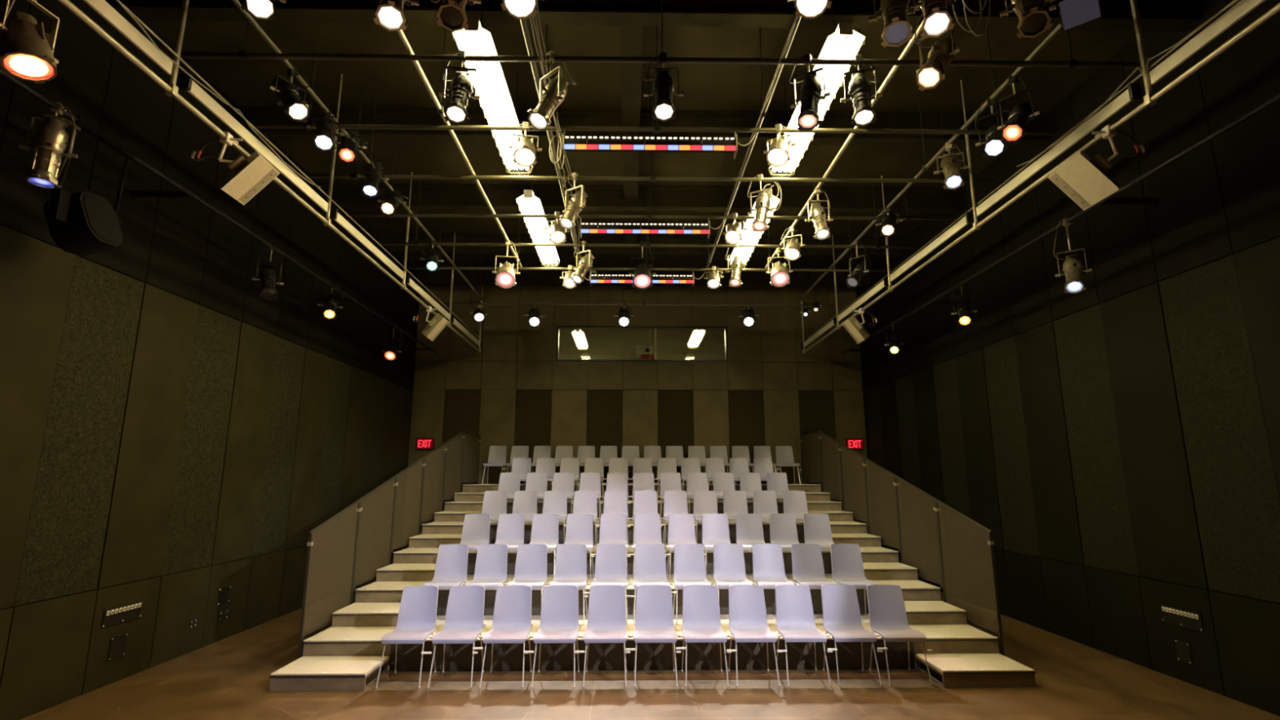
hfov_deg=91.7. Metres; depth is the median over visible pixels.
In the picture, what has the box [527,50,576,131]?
spotlight
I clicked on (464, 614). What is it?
chair
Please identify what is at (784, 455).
chair
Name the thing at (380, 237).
ceiling beam
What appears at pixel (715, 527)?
chair
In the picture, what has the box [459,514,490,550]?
chair
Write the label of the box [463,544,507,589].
chair
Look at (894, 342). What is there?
spotlight
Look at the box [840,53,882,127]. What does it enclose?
spotlight
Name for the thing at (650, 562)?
chair
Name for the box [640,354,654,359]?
carton
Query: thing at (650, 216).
pipe
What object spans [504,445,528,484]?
chair
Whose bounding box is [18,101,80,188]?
spotlight
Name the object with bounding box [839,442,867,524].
mesh railing
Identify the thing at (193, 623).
wall outlet
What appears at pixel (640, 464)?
chair
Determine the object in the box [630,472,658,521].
chair
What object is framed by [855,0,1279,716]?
wall
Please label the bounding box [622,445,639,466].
chair
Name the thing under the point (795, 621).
chair
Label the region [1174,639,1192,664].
plate
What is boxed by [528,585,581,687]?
chair
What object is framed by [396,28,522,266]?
pipe
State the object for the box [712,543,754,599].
chair
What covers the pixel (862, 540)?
step
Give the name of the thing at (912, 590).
platform
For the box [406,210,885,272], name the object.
pipe
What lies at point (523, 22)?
pipe
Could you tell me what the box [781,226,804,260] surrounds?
stage light
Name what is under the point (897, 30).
spotlight
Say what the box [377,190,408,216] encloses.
spotlight
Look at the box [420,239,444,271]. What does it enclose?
spotlight
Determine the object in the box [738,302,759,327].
spotlight
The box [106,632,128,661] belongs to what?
plate
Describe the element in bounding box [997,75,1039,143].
spotlight
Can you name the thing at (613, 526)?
chair
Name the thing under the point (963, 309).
spotlight
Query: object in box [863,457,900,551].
mesh railing
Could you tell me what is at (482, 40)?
ceiling light
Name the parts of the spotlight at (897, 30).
knob, lamp shade, gel frame, lamp shade, knob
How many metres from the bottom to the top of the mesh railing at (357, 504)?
1.771 m
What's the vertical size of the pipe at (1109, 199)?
0.060 m
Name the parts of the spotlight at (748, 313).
gel frame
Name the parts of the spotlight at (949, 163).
gel frame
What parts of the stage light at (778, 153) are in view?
gel frame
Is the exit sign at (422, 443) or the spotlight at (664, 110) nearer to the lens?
the spotlight at (664, 110)
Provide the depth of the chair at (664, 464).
13.21 m
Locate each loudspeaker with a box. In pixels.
[43,115,135,256]
[191,131,279,204]
[413,306,448,341]
[841,307,876,343]
[1048,124,1145,210]
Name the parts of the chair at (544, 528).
leg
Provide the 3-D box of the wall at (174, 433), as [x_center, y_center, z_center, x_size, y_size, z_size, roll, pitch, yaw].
[-5.489,0.026,7.747,0.200,6.950,23.800,0,-11,-1]
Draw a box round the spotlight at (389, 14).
[373,0,419,31]
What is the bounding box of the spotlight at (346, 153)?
[333,128,368,164]
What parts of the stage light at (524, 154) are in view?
gel frame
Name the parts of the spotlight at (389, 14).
lamp shade, knob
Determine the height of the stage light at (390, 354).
0.759 m
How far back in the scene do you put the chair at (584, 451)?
14.47 m
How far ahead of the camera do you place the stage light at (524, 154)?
6.47 m
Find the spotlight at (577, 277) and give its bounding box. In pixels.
[571,240,594,284]
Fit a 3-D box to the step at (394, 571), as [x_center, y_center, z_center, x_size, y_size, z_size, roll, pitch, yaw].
[-3.217,3.060,8.956,0.932,0.161,0.623,0,-11,-1]
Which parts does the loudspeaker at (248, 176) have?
drop arm, bracket plate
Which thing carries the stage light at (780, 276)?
hanging from the pipe at (912, 42)
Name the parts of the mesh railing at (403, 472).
post, rail, handrail, post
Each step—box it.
[269,655,389,691]
[331,602,400,626]
[376,563,435,581]
[408,533,462,547]
[434,511,481,521]
[453,492,484,501]
[777,492,830,501]
[801,511,853,521]
[831,533,881,546]
[862,562,917,580]
[903,600,966,624]
[915,653,1035,687]
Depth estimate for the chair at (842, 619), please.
6.80 m
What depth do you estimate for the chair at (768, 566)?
8.09 m
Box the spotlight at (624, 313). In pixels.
[613,301,634,327]
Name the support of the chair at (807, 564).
on the platform at (940, 638)
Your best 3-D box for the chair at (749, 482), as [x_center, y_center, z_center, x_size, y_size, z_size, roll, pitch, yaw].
[2.134,2.569,11.711,0.513,0.880,0.574,0,-11,-1]
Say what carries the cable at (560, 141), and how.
hanging from the pipe at (656, 128)
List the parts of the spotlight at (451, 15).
lamp shade, knob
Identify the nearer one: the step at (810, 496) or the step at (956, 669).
the step at (956, 669)
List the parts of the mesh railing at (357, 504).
post, rail, handrail, post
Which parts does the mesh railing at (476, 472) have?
post, rail, handrail, post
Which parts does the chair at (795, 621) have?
leg, leg, leg, leg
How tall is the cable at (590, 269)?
0.257 m
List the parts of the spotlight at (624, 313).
gel frame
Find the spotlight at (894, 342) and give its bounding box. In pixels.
[884,321,904,355]
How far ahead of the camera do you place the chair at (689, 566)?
8.07 m
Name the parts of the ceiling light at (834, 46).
hanger rod, hanger rod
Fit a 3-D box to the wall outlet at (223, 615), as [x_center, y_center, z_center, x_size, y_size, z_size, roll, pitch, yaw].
[-5.396,3.304,8.040,0.016,0.100,0.160,0,-11,-1]
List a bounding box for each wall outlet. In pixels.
[189,618,196,627]
[217,585,231,604]
[218,609,227,620]
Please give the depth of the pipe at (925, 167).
7.14 m
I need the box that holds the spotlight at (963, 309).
[950,280,977,326]
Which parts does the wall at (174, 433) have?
wall panel, wall panel, wall panel, wall panel, wall panel, acoustic panel, wall panel, wall panel, wall panel, wall panel, wall panel, acoustic panel, wall panel, wall panel, wall panel, wall panel, wall panel, acoustic panel, wall panel, wall panel, wall panel, wall panel, wall panel, acoustic panel, wall panel, wall panel, wall panel, wall panel, wall panel, acoustic panel, wall panel, wall panel, wall panel, wall panel, wall panel, acoustic panel, wall panel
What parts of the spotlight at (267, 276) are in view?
gel frame, stem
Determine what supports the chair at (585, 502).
on the platform at (868, 554)
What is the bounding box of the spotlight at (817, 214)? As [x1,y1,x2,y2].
[804,186,833,239]
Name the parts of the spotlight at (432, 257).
gel frame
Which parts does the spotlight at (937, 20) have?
gel frame, lamp shade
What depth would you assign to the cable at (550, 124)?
7.26 m
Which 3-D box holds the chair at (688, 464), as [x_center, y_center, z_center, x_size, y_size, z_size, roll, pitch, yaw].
[1.087,2.484,12.972,0.513,0.880,0.574,0,-11,-1]
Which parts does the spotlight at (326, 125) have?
gel frame, knob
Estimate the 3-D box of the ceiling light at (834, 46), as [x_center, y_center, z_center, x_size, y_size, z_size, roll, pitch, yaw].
[1.806,-3.109,6.757,0.334,1.162,2.452,0,-11,-1]
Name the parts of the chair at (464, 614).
leg, leg, leg, leg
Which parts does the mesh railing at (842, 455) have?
post, handrail, rail, post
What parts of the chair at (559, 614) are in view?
leg, leg, leg, leg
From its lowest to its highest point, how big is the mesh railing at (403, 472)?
1.461 m
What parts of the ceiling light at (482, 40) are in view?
hanger rod, hanger rod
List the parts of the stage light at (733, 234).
gel frame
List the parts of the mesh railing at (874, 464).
post, handrail, rail, post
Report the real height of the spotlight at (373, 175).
0.574 m
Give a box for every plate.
[100,600,142,628]
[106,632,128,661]
[1160,604,1204,631]
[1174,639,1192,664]
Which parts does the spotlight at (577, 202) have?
gel frame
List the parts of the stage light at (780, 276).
gel frame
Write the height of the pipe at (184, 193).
0.060 m
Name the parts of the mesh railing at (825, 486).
post, handrail, post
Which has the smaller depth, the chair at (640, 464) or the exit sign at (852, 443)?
the chair at (640, 464)
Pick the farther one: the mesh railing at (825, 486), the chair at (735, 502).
the mesh railing at (825, 486)
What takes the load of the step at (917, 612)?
on the platform at (940, 638)
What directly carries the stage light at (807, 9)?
hanging from the pipe
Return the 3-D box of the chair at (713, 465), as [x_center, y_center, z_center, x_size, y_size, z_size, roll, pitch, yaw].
[1.602,2.485,12.979,0.513,0.880,0.574,0,-11,-1]
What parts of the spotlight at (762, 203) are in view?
gel frame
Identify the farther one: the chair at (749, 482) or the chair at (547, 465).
the chair at (547, 465)
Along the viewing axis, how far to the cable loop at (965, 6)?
4.49 m
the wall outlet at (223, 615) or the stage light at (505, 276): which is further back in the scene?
the stage light at (505, 276)
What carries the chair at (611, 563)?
on the platform at (940, 638)
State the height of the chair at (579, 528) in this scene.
0.880 m
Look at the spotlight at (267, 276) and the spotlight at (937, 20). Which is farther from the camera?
the spotlight at (267, 276)
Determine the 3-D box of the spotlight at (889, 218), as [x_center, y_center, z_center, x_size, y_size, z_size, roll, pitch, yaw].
[3.438,-1.891,8.588,0.356,0.499,0.499,0,-11,-1]
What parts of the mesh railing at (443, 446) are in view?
post, rail, handrail, post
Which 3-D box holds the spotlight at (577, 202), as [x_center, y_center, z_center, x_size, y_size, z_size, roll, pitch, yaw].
[-0.813,-1.939,7.609,0.325,0.751,0.391,0,-11,-1]
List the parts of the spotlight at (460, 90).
knob, gel frame, knob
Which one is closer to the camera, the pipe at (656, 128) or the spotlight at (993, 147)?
the spotlight at (993, 147)
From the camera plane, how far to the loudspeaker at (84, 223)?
5.21 m
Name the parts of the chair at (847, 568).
leg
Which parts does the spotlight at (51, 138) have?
knob, gel frame, knob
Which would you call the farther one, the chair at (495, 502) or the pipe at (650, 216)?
the chair at (495, 502)
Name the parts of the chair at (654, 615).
leg, leg, leg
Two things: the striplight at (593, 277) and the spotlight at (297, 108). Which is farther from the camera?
the striplight at (593, 277)
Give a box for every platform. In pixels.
[302,613,999,671]
[355,573,941,614]
[392,543,898,574]
[422,519,866,543]
[444,499,841,518]
[462,484,821,543]
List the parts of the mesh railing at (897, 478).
post, handrail, rail, post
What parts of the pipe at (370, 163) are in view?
hanger rod, hanger rod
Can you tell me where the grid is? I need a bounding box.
[147,20,1136,268]
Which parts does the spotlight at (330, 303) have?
gel frame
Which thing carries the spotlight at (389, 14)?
hanging from the pipe
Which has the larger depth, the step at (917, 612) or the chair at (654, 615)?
the step at (917, 612)
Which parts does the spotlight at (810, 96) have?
knob, gel frame, knob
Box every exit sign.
[415,437,435,449]
[845,438,863,449]
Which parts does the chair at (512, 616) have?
leg, leg, leg, leg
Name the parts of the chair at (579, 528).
leg, leg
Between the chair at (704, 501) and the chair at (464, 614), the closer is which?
the chair at (464, 614)
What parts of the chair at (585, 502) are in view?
leg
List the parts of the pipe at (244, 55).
hanger rod, hanger rod, hanger rod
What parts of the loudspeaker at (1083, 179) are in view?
bracket plate, drop arm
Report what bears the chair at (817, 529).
on the platform at (912, 590)
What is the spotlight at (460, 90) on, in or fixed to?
hanging from the pipe at (244, 55)
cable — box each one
[549,130,564,168]
[550,124,580,218]
[573,217,582,264]
[584,269,596,284]
[749,14,797,140]
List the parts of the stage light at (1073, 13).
knob, gel frame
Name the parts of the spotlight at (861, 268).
gel frame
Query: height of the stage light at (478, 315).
0.481 m
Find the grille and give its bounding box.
[83,194,120,242]
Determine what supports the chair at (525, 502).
on the platform at (868, 554)
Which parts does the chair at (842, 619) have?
leg, leg, leg, leg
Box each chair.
[375,586,438,688]
[422,544,468,589]
[426,585,484,688]
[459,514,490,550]
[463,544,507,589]
[477,585,532,688]
[481,490,506,521]
[482,445,506,484]
[494,513,524,550]
[497,472,520,498]
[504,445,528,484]
[506,544,547,604]
[510,457,531,500]
[512,490,537,521]
[524,472,546,502]
[528,513,558,578]
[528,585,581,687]
[530,445,551,484]
[535,457,555,490]
[542,490,567,544]
[547,543,589,624]
[552,472,573,514]
[555,445,573,468]
[560,457,580,490]
[564,513,595,580]
[573,490,599,546]
[574,445,595,484]
[579,472,602,521]
[579,585,630,687]
[584,457,605,501]
[588,543,630,624]
[594,513,630,580]
[599,490,630,543]
[600,445,617,466]
[602,472,630,521]
[605,457,630,501]
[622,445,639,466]
[630,457,655,501]
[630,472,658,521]
[630,490,662,544]
[630,513,666,580]
[630,543,672,624]
[630,585,680,687]
[644,445,661,466]
[655,457,676,501]
[657,472,681,521]
[661,490,688,546]
[666,445,686,484]
[666,513,696,579]
[671,543,712,624]
[680,457,700,490]
[680,585,731,686]
[686,472,708,513]
[688,445,709,484]
[693,490,717,543]
[702,513,730,577]
[705,457,724,488]
[709,445,729,484]
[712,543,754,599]
[713,472,734,503]
[723,490,747,520]
[728,585,782,686]
[729,457,750,500]
[732,445,754,484]
[735,513,764,550]
[739,472,761,498]
[751,543,795,588]
[752,490,777,520]
[753,445,778,472]
[753,457,780,501]
[766,472,788,498]
[769,513,799,550]
[774,584,832,686]
[775,445,801,484]
[782,490,808,520]
[791,543,836,588]
[803,513,834,550]
[821,584,883,685]
[830,543,877,614]
[866,584,933,685]
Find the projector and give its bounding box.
[636,346,652,356]
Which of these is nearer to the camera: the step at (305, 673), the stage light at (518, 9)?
the stage light at (518, 9)
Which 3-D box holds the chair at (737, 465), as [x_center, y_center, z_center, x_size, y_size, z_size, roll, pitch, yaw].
[2.117,2.487,12.987,0.513,0.880,0.574,0,-11,-1]
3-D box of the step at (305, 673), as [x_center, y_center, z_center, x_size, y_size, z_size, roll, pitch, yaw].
[-3.178,3.225,6.403,0.932,0.161,0.623,0,-11,-1]
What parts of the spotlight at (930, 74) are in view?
gel frame, lamp shade, lamp shade, knob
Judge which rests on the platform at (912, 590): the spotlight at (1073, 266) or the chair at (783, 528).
the chair at (783, 528)
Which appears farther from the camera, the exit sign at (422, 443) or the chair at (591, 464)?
the exit sign at (422, 443)
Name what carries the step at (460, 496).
on the platform at (452, 505)
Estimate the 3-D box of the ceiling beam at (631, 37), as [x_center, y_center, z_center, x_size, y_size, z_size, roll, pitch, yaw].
[-0.086,-3.670,6.298,0.240,0.230,19.000,0,-11,-1]
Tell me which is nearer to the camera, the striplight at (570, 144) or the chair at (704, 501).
the striplight at (570, 144)
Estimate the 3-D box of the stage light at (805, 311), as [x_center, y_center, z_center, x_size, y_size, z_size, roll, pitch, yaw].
[3.570,-1.060,13.317,0.374,0.340,0.222,11,-15,-44]
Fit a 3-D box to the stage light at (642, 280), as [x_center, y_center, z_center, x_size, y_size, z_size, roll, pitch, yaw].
[0.053,-1.495,9.790,0.405,0.806,0.442,5,-12,-23]
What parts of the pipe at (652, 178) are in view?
hanger rod, hanger rod, hanger rod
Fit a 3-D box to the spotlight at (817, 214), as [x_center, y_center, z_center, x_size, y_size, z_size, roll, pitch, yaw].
[2.313,-1.873,7.996,0.318,0.737,0.410,-8,-13,36]
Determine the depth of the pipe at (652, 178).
7.68 m
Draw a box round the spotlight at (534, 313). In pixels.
[524,301,544,327]
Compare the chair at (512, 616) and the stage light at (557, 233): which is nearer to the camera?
the chair at (512, 616)
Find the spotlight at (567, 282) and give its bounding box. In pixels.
[560,265,577,288]
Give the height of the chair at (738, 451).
0.880 m
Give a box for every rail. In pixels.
[57,0,482,352]
[800,0,1279,353]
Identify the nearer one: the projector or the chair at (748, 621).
the chair at (748, 621)
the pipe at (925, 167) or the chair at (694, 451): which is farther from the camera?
the chair at (694, 451)
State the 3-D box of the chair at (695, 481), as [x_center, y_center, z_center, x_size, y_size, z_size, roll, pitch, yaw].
[1.106,2.566,11.695,0.513,0.880,0.574,0,-11,-1]
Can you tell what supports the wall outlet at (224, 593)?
attached to the wall at (174, 433)
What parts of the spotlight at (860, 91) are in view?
knob, gel frame, knob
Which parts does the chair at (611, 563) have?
leg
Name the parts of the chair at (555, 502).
leg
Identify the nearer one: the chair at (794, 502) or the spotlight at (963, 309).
the spotlight at (963, 309)
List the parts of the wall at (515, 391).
wall panel, wall panel, wall panel, acoustic panel, wall panel, wall panel, wall panel, wall panel, wall panel, acoustic panel, wall panel, wall panel, wall panel, wall panel, wall panel, wall panel, acoustic panel, wall panel, wall panel, wall panel, wall panel, wall panel, wall panel, wall panel, acoustic panel, wall panel, wall panel, wall panel, wall panel, wall panel, wall panel, acoustic panel, wall panel, wall panel, wall panel, wall panel, wall panel, acoustic panel, wall panel, wall panel, wall panel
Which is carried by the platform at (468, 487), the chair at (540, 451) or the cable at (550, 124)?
the chair at (540, 451)
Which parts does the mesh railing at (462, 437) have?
post, handrail, post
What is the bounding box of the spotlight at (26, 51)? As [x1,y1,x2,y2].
[0,0,59,83]
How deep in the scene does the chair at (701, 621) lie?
6.78 m
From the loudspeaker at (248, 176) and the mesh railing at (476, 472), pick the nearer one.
the loudspeaker at (248, 176)
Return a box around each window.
[555,325,728,361]
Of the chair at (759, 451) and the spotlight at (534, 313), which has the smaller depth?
the spotlight at (534, 313)
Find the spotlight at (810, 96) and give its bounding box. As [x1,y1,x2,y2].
[789,53,830,131]
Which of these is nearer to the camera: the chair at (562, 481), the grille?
the grille
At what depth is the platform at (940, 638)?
6.79 m
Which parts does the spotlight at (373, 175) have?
gel frame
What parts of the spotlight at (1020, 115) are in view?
gel frame, stem, knob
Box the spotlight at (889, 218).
[875,206,902,236]
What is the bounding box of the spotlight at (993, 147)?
[974,97,1008,158]
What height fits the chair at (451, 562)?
0.880 m
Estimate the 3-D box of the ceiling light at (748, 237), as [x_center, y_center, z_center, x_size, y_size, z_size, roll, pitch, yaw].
[1.774,-2.487,10.018,0.334,1.162,2.572,0,-11,-1]
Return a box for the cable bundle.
[529,2,576,191]
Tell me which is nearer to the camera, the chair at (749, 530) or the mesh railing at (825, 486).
the chair at (749, 530)
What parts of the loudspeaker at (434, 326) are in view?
bracket plate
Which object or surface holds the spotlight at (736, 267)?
hanging from the pipe at (415, 243)
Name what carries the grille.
attached to the loudspeaker at (84, 223)
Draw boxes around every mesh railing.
[297,498,360,658]
[353,475,397,589]
[391,457,424,551]
[420,442,446,524]
[443,430,464,502]
[461,430,480,484]
[800,431,822,484]
[819,431,842,502]
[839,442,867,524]
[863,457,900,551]
[893,475,942,587]
[934,498,1004,655]
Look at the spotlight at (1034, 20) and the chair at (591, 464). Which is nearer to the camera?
the spotlight at (1034, 20)
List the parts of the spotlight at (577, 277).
gel frame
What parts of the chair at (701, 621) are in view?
leg, leg, leg, leg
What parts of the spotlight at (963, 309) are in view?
gel frame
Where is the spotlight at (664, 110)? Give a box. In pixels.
[643,52,684,122]
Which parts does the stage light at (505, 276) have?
gel frame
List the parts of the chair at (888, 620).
leg, leg, leg, leg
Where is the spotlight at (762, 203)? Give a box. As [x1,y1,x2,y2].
[746,173,776,232]
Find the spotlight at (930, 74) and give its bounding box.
[914,12,960,91]
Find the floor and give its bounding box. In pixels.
[20,573,1279,719]
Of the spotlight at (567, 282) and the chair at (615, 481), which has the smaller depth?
the spotlight at (567, 282)
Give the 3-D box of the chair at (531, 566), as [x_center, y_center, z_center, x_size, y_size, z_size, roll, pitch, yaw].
[-1.406,2.806,7.827,0.513,0.880,0.574,0,-11,-1]
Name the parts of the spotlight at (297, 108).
knob, gel frame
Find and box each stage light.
[382,323,403,361]
[470,300,487,322]
[492,240,519,288]
[500,0,537,18]
[507,121,542,167]
[544,211,568,244]
[628,241,656,289]
[703,266,724,288]
[723,212,747,244]
[763,123,796,167]
[765,248,792,287]
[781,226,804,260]
[787,0,831,18]
[800,302,813,316]
[809,300,822,311]
[1048,0,1102,30]
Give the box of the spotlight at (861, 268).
[846,240,871,287]
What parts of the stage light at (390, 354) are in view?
gel frame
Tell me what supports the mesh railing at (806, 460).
attached to the platform at (468, 487)
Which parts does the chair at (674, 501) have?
leg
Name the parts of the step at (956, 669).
rail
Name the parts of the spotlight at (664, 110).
knob, gel frame, knob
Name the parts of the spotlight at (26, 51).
gel frame, knob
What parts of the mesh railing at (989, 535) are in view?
post, handrail, rail, post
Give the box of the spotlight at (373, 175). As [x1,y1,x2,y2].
[357,159,388,197]
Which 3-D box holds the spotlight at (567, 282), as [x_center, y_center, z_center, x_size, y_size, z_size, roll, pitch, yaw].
[-1.219,-1.461,10.959,0.321,0.435,0.374,-9,-14,38]
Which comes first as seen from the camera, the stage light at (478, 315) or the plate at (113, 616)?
the plate at (113, 616)
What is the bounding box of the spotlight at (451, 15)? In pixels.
[435,0,480,31]
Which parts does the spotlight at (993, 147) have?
knob, gel frame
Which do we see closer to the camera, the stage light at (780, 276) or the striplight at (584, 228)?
the striplight at (584, 228)
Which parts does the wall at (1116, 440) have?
wall panel, wall panel, wall panel, acoustic panel, wall panel, wall panel, wall panel, wall panel, wall panel, acoustic panel, wall panel, wall panel, wall panel, wall panel, wall panel, acoustic panel, wall panel, wall panel, wall panel, wall panel, wall panel, acoustic panel, wall panel, wall panel, wall panel, wall panel, wall panel, acoustic panel, wall panel, wall panel, wall panel, wall panel, wall panel, acoustic panel, wall panel, wall panel, wall panel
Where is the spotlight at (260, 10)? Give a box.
[240,0,286,22]
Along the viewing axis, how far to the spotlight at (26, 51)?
3.61 m
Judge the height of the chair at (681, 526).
0.880 m
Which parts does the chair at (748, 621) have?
leg, leg, leg, leg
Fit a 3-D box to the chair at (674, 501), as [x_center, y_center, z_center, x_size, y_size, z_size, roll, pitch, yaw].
[0.613,2.647,10.411,0.513,0.880,0.574,0,-11,-1]
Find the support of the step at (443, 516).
on the platform at (434, 527)
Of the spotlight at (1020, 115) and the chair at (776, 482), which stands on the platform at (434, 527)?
the chair at (776, 482)
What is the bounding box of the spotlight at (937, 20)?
[907,0,955,38]
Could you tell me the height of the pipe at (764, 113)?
1.234 m
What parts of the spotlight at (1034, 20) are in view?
knob, lamp shade, gel frame, lamp shade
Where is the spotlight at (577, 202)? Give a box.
[559,172,587,229]
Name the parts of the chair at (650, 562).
leg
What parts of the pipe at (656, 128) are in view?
hanger rod, hanger rod, hanger rod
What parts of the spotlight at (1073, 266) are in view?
stem, gel frame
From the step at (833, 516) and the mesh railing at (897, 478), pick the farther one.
the step at (833, 516)
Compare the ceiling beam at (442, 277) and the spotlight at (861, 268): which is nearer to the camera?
the spotlight at (861, 268)
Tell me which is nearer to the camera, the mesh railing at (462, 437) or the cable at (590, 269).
the cable at (590, 269)
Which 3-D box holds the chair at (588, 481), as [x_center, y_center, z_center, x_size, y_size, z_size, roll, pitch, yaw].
[-0.950,2.560,11.664,0.513,0.880,0.574,0,-11,-1]
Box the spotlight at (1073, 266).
[1053,217,1092,293]
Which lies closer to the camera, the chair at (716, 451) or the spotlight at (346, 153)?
the spotlight at (346, 153)
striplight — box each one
[562,129,756,159]
[579,217,724,238]
[590,271,705,286]
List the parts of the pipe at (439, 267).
hanger rod, hanger rod, hanger rod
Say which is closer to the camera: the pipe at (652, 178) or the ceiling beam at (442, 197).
the pipe at (652, 178)
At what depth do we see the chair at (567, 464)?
13.18 m
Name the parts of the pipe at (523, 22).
hanger rod, hanger rod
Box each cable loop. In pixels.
[763,181,782,211]
[951,0,991,36]
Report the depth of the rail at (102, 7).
5.51 m
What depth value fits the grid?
7.96 m
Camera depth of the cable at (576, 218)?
9.36 m
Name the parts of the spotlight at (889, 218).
gel frame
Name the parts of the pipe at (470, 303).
hanger rod, hanger rod, hanger rod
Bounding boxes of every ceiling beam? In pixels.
[88,0,1202,31]
[234,106,1052,146]
[315,182,965,213]
[371,233,908,257]
[406,266,871,287]
[619,0,643,288]
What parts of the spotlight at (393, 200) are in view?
gel frame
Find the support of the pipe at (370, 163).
hanging from the grid
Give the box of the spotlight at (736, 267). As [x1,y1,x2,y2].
[724,243,747,287]
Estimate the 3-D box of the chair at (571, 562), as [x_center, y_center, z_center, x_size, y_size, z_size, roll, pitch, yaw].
[-0.893,2.807,7.835,0.513,0.880,0.574,0,-11,-1]
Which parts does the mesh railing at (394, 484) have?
post, rail, handrail, post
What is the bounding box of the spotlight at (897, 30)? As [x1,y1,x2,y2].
[868,0,922,47]
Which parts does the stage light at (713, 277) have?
gel frame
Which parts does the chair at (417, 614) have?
leg, leg, leg, leg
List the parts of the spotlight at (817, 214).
gel frame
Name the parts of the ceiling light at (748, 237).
hanger rod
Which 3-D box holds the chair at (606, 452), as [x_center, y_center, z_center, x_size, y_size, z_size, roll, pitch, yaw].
[-0.730,2.396,14.220,0.513,0.880,0.574,0,-11,-1]
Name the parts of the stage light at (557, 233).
gel frame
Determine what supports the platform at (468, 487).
on the floor
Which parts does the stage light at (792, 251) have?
gel frame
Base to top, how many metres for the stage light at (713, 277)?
0.415 m
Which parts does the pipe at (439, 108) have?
hanger rod, hanger rod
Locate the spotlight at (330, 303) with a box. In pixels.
[317,283,343,319]
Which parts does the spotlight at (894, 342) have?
gel frame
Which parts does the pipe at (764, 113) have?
hanger rod, hanger rod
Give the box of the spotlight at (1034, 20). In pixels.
[1000,0,1054,38]
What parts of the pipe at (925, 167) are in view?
hanger rod, hanger rod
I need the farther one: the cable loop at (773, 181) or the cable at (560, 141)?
the cable loop at (773, 181)
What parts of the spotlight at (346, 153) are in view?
gel frame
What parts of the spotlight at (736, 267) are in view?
gel frame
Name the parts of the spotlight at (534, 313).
gel frame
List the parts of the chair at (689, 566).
leg, leg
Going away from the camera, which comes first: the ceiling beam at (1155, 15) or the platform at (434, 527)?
the ceiling beam at (1155, 15)
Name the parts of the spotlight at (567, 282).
gel frame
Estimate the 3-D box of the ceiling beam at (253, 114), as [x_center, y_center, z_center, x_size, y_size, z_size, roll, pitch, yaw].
[0.095,-3.174,8.446,10.970,0.400,0.180,0,-11,-1]
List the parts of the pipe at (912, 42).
hanger rod, hanger rod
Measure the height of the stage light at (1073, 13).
0.567 m
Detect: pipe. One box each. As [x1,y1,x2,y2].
[0,66,436,353]
[173,0,1140,69]
[231,0,484,302]
[249,22,1056,134]
[304,84,996,182]
[346,141,950,221]
[377,170,915,248]
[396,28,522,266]
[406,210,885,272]
[443,255,843,306]
[520,18,581,264]
[705,15,801,268]
[764,20,923,268]
[795,23,1063,303]
[840,93,1279,355]
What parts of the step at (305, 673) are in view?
rail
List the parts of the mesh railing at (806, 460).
post, handrail, rail, post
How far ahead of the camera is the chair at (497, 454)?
14.40 m
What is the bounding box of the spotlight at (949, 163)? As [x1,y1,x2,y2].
[933,142,968,190]
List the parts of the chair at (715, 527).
leg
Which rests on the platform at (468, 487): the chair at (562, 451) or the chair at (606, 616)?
the chair at (562, 451)
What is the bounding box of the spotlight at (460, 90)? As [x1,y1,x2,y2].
[438,49,480,124]
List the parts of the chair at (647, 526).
leg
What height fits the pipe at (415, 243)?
1.284 m
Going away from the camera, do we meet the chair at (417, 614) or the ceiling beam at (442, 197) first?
the chair at (417, 614)
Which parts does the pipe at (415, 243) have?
hanger rod, hanger rod, hanger rod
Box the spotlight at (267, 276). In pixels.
[252,243,283,300]
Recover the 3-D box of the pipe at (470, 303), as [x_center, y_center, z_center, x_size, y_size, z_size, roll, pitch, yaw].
[0.075,-1.785,13.374,8.550,1.284,0.060,0,-11,-1]
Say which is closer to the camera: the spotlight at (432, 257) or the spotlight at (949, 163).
the spotlight at (949, 163)
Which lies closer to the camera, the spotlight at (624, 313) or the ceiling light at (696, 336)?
the spotlight at (624, 313)
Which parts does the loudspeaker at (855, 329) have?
bracket plate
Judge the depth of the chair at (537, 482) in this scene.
11.89 m
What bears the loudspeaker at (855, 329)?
hanging from the rail at (1243, 7)
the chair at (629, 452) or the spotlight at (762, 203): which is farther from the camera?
the chair at (629, 452)
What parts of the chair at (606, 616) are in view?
leg, leg, leg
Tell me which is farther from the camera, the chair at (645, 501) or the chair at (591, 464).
the chair at (591, 464)
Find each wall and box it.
[0,0,420,719]
[402,284,872,549]
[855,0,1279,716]
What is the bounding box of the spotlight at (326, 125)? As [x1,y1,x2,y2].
[306,111,345,151]
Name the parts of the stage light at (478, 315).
gel frame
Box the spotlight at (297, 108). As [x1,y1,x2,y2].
[269,67,310,123]
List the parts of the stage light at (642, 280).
gel frame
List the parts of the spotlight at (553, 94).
gel frame, stem, knob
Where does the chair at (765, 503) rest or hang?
on the platform at (868, 554)
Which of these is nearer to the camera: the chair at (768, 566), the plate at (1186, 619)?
the plate at (1186, 619)
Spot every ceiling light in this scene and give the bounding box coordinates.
[452,0,533,175]
[515,142,559,266]
[687,329,705,347]
[728,144,780,266]
[768,0,865,176]
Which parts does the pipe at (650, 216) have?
hanger rod, hanger rod, hanger rod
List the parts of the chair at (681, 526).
leg, leg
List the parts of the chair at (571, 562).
leg, leg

